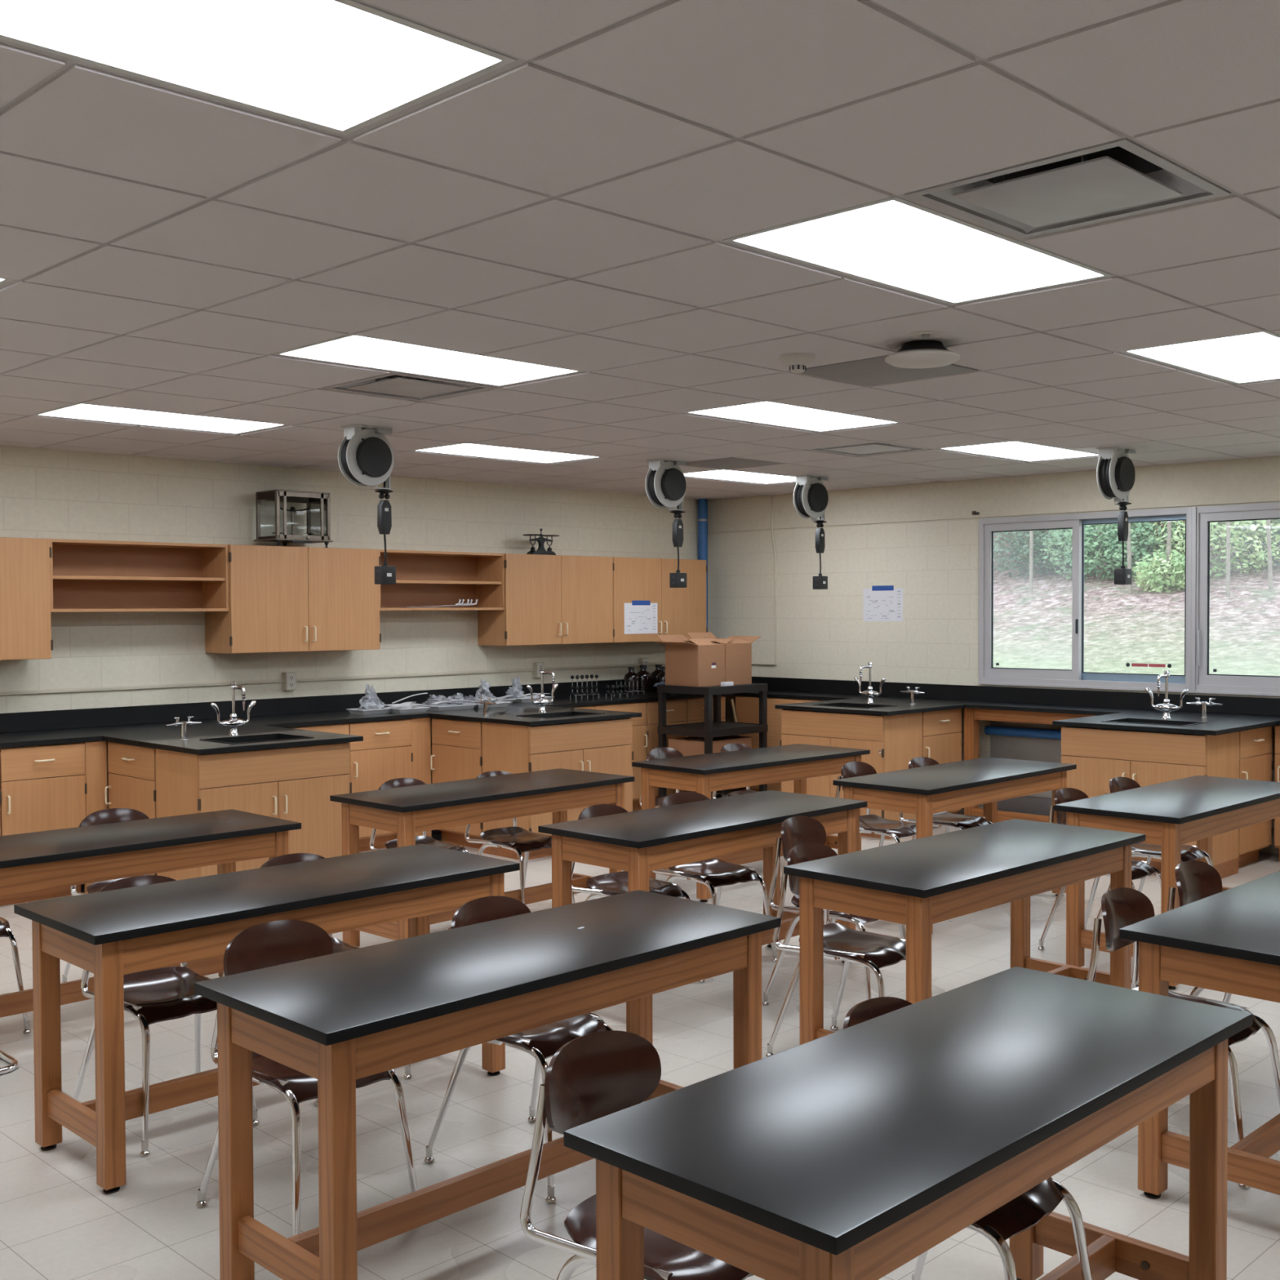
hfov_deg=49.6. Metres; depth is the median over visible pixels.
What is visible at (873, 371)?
ceiling access panel
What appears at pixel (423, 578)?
open shelf unit
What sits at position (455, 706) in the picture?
tray
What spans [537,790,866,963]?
lab table
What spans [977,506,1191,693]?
window
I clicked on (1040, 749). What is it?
heater
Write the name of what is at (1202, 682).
window
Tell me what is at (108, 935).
lab table
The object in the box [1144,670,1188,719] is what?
faucet
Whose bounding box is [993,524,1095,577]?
shrub
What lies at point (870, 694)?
faucet
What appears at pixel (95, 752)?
filler panel
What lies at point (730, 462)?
ceiling vent
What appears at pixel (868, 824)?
chair
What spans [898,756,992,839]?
chair
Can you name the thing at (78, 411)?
recessed light
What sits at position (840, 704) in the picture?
sink
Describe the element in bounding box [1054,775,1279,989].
lab table
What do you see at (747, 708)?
base cabinet
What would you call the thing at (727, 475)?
recessed light
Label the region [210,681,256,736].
faucet
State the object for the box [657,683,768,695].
shelf
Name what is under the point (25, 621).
upper cabinet
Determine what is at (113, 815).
chair
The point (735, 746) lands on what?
chair
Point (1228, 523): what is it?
sapling
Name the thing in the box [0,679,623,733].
backsplash
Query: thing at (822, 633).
wall
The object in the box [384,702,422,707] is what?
tray
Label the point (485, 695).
plastic bag
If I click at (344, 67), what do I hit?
recessed light
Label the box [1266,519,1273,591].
sapling
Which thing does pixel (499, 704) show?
tray
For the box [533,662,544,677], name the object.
wall outlet
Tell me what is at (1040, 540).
shrub
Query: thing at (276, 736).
sink
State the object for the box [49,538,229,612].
open shelf unit
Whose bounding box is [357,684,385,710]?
plastic bag
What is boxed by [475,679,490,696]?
plastic bag
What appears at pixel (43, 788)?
base cabinet
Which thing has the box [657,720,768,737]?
shelf
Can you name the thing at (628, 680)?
rack
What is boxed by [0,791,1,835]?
base cabinet
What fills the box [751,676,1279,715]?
backsplash
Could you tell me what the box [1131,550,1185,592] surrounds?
shrub
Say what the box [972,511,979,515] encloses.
wall bracket
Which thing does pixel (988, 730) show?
pipe
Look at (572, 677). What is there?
rack
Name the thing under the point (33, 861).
lab table
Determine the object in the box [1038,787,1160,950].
chair
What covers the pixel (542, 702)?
faucet
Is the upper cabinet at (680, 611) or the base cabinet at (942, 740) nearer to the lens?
the base cabinet at (942, 740)
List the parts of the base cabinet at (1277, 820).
door, drawer, handle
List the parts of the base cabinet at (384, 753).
handle, drawer, door, handle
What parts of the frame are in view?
post, rail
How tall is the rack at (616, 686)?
0.114 m
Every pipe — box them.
[697,498,708,627]
[984,725,1061,739]
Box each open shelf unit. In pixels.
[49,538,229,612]
[379,549,504,610]
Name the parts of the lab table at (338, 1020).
leg, leg, leg, leg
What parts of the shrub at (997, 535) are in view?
stem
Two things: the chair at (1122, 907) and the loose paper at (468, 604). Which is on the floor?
the chair at (1122, 907)
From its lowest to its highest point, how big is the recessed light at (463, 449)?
0.032 m
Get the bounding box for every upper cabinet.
[0,537,53,660]
[204,544,381,653]
[477,553,614,645]
[613,556,707,642]
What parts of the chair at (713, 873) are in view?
leg, post, backrest, leg, seat, leg, leg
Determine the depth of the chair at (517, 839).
7.77 m
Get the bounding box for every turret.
[165,715,201,740]
[475,696,496,716]
[900,686,924,704]
[1186,697,1222,718]
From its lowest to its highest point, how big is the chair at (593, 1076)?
0.794 m
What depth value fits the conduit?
12.74 m
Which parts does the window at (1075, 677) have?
sash, sash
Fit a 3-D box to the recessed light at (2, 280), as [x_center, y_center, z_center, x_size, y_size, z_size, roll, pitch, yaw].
[-2.588,-1.139,4.129,0.582,0.032,1.191,1,2,45]
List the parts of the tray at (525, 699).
foam strip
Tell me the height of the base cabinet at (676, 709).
0.933 m
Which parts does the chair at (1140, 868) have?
post, leg, backrest, leg, leg, seat, leg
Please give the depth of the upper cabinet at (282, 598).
9.76 m
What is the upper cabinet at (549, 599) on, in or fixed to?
attached to the wall at (45, 493)
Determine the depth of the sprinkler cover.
5.23 m
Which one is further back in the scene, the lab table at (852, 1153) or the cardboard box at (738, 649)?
the cardboard box at (738, 649)
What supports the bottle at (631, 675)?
on the countertop
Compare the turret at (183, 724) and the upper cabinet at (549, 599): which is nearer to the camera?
the turret at (183, 724)
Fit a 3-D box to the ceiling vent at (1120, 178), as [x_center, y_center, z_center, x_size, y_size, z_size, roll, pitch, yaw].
[1.077,-1.167,3.491,0.582,0.096,0.582,1,2,45]
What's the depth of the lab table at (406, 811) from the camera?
7.09 m
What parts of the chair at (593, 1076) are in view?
leg, post, backrest, seat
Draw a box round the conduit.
[751,496,777,665]
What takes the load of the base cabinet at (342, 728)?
on the floor
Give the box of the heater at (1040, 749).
[990,720,1062,763]
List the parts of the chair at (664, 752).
post, seat, backrest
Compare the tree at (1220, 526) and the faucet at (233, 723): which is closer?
the faucet at (233, 723)
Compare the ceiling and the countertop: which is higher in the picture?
the ceiling
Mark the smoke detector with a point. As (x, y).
(797, 362)
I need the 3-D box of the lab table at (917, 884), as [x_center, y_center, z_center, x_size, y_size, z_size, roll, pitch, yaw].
[1.306,1.206,5.392,1.596,0.787,0.608,-2,2,-44]
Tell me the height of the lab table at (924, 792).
0.787 m
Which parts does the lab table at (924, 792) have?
leg, leg, leg, leg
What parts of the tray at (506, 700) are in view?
foam strip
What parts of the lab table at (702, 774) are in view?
leg, leg, leg, leg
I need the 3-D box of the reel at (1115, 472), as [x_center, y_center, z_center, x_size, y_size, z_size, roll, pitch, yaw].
[3.126,-0.810,9.102,0.160,0.890,0.336,1,2,45]
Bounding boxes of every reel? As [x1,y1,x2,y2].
[337,424,395,584]
[644,457,686,587]
[793,474,828,589]
[1096,445,1135,584]
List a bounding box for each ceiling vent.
[320,372,496,400]
[686,457,783,469]
[804,441,928,456]
[904,137,1231,238]
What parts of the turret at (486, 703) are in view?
post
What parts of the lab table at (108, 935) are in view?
leg, leg, leg, leg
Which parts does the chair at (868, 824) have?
backrest, post, leg, leg, leg, seat, post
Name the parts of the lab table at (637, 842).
leg, leg, leg, leg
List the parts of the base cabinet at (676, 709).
drawer, door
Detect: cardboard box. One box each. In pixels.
[655,634,724,686]
[668,735,751,756]
[686,631,761,684]
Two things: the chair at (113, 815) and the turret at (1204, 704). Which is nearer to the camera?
the chair at (113, 815)
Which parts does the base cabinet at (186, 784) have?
door, panel, handle, handle, door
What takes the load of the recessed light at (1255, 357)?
in the ceiling
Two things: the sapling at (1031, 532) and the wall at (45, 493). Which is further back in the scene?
the sapling at (1031, 532)
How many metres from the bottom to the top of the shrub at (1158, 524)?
1.363 m
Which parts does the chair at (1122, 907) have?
post, backrest, post, seat, leg, leg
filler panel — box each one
[83,741,107,893]
[409,717,431,837]
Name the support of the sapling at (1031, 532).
on the ground
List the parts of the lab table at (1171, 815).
leg, leg, leg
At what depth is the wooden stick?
12.23 m
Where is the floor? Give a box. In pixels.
[0,789,1279,1279]
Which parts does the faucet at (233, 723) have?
wing handle, spout, wing handle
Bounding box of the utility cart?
[657,683,768,799]
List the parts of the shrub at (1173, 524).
stem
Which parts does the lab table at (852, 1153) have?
leg, leg, leg, leg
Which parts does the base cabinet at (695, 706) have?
door, drawer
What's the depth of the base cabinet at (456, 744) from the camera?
10.02 m
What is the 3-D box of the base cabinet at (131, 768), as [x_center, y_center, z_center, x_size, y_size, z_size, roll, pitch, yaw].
[-2.704,1.075,8.602,0.623,0.933,1.007,1,2,45]
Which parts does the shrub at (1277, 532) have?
stem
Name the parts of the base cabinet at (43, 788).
handle, drawer, door, handle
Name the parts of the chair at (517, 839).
leg, post, backrest, leg, seat, leg, post, leg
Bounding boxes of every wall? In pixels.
[0,444,697,808]
[707,501,1279,853]
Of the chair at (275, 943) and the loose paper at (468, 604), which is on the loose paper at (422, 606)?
the loose paper at (468, 604)
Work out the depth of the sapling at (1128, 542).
19.08 m
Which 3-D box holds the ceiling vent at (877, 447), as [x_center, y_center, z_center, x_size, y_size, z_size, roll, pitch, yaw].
[1.494,-1.298,9.094,0.582,0.096,0.582,1,2,45]
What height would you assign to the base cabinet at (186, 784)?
0.933 m
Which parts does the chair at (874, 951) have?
leg, backrest, post, leg, seat, leg, post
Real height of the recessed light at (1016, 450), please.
0.032 m
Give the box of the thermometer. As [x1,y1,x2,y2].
[1125,662,1171,667]
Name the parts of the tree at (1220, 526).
stem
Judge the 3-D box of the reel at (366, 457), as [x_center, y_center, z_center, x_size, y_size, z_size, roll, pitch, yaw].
[-1.548,-0.764,7.900,0.160,0.890,0.336,1,2,45]
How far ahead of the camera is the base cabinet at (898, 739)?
10.48 m
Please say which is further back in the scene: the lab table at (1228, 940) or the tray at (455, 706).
the tray at (455, 706)
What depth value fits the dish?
11.46 m
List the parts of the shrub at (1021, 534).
stem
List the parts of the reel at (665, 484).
cord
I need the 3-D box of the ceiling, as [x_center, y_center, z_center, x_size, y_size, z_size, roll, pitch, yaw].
[0.487,-1.254,4.994,11.830,0.207,12.450,1,2,45]
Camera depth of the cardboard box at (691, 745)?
11.53 m
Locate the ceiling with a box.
[0,0,1279,500]
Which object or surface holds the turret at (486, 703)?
on the countertop
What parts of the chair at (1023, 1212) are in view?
backrest, leg, leg, seat, leg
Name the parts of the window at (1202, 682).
pull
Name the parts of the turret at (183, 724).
post, lever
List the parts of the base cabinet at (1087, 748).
door, panel, door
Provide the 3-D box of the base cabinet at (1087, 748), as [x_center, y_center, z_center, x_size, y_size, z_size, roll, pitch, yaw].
[3.326,1.039,9.098,0.982,0.933,0.557,1,2,45]
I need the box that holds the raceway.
[0,662,665,695]
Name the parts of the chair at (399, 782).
post, backrest, seat, post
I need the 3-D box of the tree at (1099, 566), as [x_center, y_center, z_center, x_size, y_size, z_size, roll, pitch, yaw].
[6.774,-1.336,20.477,1.758,1.189,1.425,1,2,45]
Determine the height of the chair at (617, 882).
0.794 m
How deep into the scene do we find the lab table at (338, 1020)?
3.53 m
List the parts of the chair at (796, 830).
leg, backrest, post, leg, seat, leg, leg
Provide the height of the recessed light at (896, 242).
0.032 m
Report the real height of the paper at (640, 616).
0.292 m
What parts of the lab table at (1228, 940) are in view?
leg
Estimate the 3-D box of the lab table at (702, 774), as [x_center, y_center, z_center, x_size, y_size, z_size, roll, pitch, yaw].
[0.736,1.129,8.825,1.596,0.787,0.608,-2,2,-44]
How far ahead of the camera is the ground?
17.48 m
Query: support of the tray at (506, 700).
on the countertop
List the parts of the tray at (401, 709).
foam strip, foam strip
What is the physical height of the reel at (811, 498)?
0.890 m
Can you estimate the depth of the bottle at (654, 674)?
12.65 m
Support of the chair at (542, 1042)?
on the floor
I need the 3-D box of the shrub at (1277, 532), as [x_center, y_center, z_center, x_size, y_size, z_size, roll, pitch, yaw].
[9.029,-1.625,19.822,1.972,1.318,1.629,1,2,45]
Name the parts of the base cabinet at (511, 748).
door, panel, handle, door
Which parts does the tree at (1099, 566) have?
stem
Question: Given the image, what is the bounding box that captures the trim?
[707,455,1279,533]
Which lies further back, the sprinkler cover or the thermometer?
the thermometer
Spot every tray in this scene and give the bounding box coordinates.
[346,707,392,715]
[383,693,430,713]
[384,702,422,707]
[418,701,476,711]
[464,701,511,708]
[496,695,515,702]
[508,693,554,702]
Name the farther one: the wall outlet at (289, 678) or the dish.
the dish
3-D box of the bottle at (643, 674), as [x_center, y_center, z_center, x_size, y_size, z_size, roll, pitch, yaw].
[0.029,0.352,12.556,0.150,0.247,0.150,1,2,45]
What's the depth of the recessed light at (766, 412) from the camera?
7.57 m
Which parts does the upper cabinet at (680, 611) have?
door, handle, handle, door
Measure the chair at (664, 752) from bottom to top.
0.794 m
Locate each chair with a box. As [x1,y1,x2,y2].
[0,916,31,1033]
[0,1049,18,1075]
[62,808,149,982]
[72,875,259,1157]
[195,920,417,1235]
[260,853,412,1106]
[368,777,469,853]
[424,895,613,1204]
[464,770,574,903]
[520,1030,753,1279]
[571,804,705,982]
[639,746,683,808]
[653,791,777,962]
[712,742,756,799]
[762,816,906,1005]
[765,842,932,1057]
[835,761,915,846]
[843,996,1092,1279]
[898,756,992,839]
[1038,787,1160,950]
[1086,887,1279,1189]
[1096,777,1213,918]
[1166,860,1231,1002]
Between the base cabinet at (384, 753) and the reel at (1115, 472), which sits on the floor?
the base cabinet at (384, 753)
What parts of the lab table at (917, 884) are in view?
leg, leg, leg, leg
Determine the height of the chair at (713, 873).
0.794 m
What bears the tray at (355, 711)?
on the countertop
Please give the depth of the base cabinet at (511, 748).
9.69 m
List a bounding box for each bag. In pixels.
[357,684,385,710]
[422,693,471,705]
[464,691,499,702]
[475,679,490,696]
[505,675,525,698]
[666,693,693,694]
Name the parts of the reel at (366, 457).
cord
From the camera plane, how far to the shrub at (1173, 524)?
20.54 m
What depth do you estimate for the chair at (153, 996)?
4.67 m
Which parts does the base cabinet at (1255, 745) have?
handle, door, drawer, handle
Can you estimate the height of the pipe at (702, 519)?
1.681 m
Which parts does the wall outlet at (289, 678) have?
plate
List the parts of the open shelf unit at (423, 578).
shelf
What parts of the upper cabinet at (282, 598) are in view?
door, handle, handle, door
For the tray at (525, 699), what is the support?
on the countertop
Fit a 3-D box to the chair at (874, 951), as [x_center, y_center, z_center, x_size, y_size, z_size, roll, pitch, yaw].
[0.832,1.205,5.330,0.529,0.794,0.483,1,2,41]
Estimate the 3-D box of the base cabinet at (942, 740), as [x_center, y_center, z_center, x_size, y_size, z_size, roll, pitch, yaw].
[2.040,0.998,11.138,0.987,0.933,0.551,1,2,45]
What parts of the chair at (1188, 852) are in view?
leg, backrest, post, leg, leg, seat, leg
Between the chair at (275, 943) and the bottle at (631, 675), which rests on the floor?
the chair at (275, 943)
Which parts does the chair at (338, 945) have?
backrest, seat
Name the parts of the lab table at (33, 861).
leg, leg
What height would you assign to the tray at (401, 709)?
0.136 m
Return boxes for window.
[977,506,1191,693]
[1191,502,1279,696]
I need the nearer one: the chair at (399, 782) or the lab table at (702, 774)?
the chair at (399, 782)
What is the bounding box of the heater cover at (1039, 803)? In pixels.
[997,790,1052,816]
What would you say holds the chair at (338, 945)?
on the floor
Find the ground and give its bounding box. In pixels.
[993,521,1279,675]
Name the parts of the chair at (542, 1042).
leg, post, backrest, leg, leg, seat, post, leg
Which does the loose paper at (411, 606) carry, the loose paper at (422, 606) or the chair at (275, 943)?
the loose paper at (422, 606)
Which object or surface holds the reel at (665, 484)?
hanging from the ceiling
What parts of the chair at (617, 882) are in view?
post, leg, backrest, seat, post, leg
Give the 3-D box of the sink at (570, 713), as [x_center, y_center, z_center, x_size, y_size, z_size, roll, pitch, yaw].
[-0.569,0.662,9.964,0.342,0.256,0.547,1,2,45]
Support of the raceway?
attached to the wall at (45, 493)
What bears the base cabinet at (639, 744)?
on the floor
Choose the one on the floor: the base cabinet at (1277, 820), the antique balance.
the base cabinet at (1277, 820)
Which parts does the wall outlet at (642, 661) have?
plate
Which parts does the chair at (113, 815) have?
leg, post, seat, backrest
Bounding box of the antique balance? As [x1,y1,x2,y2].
[522,528,559,555]
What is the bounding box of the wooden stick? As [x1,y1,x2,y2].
[730,698,750,789]
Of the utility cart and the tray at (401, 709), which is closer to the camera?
the tray at (401, 709)
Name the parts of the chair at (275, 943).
leg, post, backrest, leg, seat, leg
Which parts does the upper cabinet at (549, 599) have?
door, handle, door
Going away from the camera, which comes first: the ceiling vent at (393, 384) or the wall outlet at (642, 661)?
the ceiling vent at (393, 384)
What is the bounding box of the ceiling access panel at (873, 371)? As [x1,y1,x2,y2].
[790,355,977,386]
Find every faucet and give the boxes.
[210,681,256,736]
[526,667,558,712]
[853,662,885,703]
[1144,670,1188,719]
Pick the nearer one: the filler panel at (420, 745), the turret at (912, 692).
the filler panel at (420, 745)
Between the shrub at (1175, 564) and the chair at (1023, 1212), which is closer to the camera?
the chair at (1023, 1212)
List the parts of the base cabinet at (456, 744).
handle, handle, drawer, door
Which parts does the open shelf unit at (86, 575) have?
shelf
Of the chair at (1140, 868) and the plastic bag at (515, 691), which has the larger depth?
the plastic bag at (515, 691)
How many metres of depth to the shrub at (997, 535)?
22.54 m
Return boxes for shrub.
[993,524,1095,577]
[993,531,1048,569]
[1010,523,1117,571]
[1084,520,1211,574]
[1111,520,1246,561]
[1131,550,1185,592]
[1209,519,1279,567]
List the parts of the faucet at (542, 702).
wing handle, spout, wing handle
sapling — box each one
[1029,530,1033,592]
[1126,523,1132,595]
[1165,520,1171,590]
[1225,521,1230,596]
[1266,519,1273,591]
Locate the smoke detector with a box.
[780,353,815,373]
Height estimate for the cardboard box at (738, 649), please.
0.437 m
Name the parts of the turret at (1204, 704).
post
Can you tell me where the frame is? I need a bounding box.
[964,707,1097,822]
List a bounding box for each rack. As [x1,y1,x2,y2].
[569,674,599,699]
[604,684,628,698]
[615,679,644,695]
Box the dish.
[720,681,733,686]
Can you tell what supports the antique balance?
on the upper cabinet at (549, 599)
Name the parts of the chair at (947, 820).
backrest, leg, post, leg, seat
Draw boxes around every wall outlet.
[282,671,296,690]
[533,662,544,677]
[638,657,648,671]
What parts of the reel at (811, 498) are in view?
cord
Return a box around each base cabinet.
[0,742,87,905]
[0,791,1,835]
[104,742,156,875]
[155,742,351,880]
[286,723,349,742]
[347,718,413,851]
[430,717,483,848]
[482,717,633,860]
[567,705,594,709]
[593,702,647,810]
[640,698,688,809]
[685,696,724,792]
[735,695,824,791]
[780,709,922,839]
[922,708,962,826]
[1061,725,1239,879]
[1238,725,1273,866]
[1274,724,1279,861]
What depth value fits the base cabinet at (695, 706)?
12.27 m
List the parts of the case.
lid, knob, glass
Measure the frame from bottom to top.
0.933 m
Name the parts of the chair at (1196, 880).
post, leg, backrest, leg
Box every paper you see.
[410,606,440,607]
[422,605,461,606]
[443,603,477,605]
[624,600,657,634]
[863,585,902,621]
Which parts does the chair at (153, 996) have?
leg, post, leg, backrest, seat, post, leg, leg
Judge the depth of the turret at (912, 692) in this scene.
10.88 m
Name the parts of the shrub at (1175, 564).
stem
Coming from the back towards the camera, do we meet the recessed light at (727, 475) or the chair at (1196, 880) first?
the recessed light at (727, 475)
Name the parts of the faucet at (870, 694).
wing handle, spout, wing handle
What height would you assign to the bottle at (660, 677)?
0.237 m
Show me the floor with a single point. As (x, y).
(56, 1223)
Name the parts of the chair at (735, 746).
post, backrest, seat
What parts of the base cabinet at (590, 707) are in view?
drawer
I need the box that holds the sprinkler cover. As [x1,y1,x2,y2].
[909,330,942,338]
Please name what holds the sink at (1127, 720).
in the countertop
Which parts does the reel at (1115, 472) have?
cord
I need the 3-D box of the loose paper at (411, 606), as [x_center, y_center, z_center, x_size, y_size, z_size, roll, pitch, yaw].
[-1.637,-0.259,10.769,0.200,0.004,0.280,1,2,45]
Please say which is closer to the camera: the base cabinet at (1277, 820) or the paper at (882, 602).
the base cabinet at (1277, 820)
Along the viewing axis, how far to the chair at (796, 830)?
6.05 m
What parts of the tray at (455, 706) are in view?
foam strip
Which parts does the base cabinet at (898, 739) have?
door, panel, door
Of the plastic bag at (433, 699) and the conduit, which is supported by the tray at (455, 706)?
the plastic bag at (433, 699)
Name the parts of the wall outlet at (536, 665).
plate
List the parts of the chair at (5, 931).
seat, leg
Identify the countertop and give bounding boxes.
[0,676,1279,755]
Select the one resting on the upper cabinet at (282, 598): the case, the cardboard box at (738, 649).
the case
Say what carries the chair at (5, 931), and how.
on the floor
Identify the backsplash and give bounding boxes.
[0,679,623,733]
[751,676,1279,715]
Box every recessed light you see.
[0,0,516,135]
[0,276,13,285]
[33,402,287,434]
[272,333,583,386]
[413,443,599,463]
[683,400,902,431]
[684,469,795,484]
[722,195,1113,304]
[940,440,1097,462]
[1120,329,1279,383]
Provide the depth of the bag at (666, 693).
12.20 m
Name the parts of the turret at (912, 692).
post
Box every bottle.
[623,666,639,693]
[636,665,651,693]
[650,664,662,692]
[656,666,665,693]
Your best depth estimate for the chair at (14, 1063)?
5.24 m
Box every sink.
[200,733,313,786]
[515,711,604,753]
[813,702,897,741]
[1101,717,1206,764]
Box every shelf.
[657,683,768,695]
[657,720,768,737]
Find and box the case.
[253,489,333,547]
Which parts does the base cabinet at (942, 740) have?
handle, drawer, door, handle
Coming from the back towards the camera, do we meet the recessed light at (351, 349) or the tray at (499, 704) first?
the tray at (499, 704)
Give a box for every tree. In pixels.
[1040,522,1160,580]
[1150,519,1279,577]
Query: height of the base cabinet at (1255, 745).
0.933 m
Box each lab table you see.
[0,808,301,1017]
[13,844,519,1193]
[194,889,780,1279]
[329,768,634,946]
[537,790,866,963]
[563,966,1253,1279]
[631,743,870,902]
[783,818,1146,1044]
[832,756,1076,934]
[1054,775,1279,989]
[1119,871,1279,1199]
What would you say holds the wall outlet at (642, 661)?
attached to the wall at (45, 493)
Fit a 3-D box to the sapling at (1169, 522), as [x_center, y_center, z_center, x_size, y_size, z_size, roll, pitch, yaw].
[7.486,-3.603,18.614,0.905,6.293,0.831,1,2,45]
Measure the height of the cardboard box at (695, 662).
0.422 m
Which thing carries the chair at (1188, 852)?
on the floor
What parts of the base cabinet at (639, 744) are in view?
drawer, door, handle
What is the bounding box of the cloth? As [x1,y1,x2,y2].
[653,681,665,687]
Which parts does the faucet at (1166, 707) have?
wing handle, spout, wing handle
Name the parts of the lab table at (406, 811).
leg, leg, leg, leg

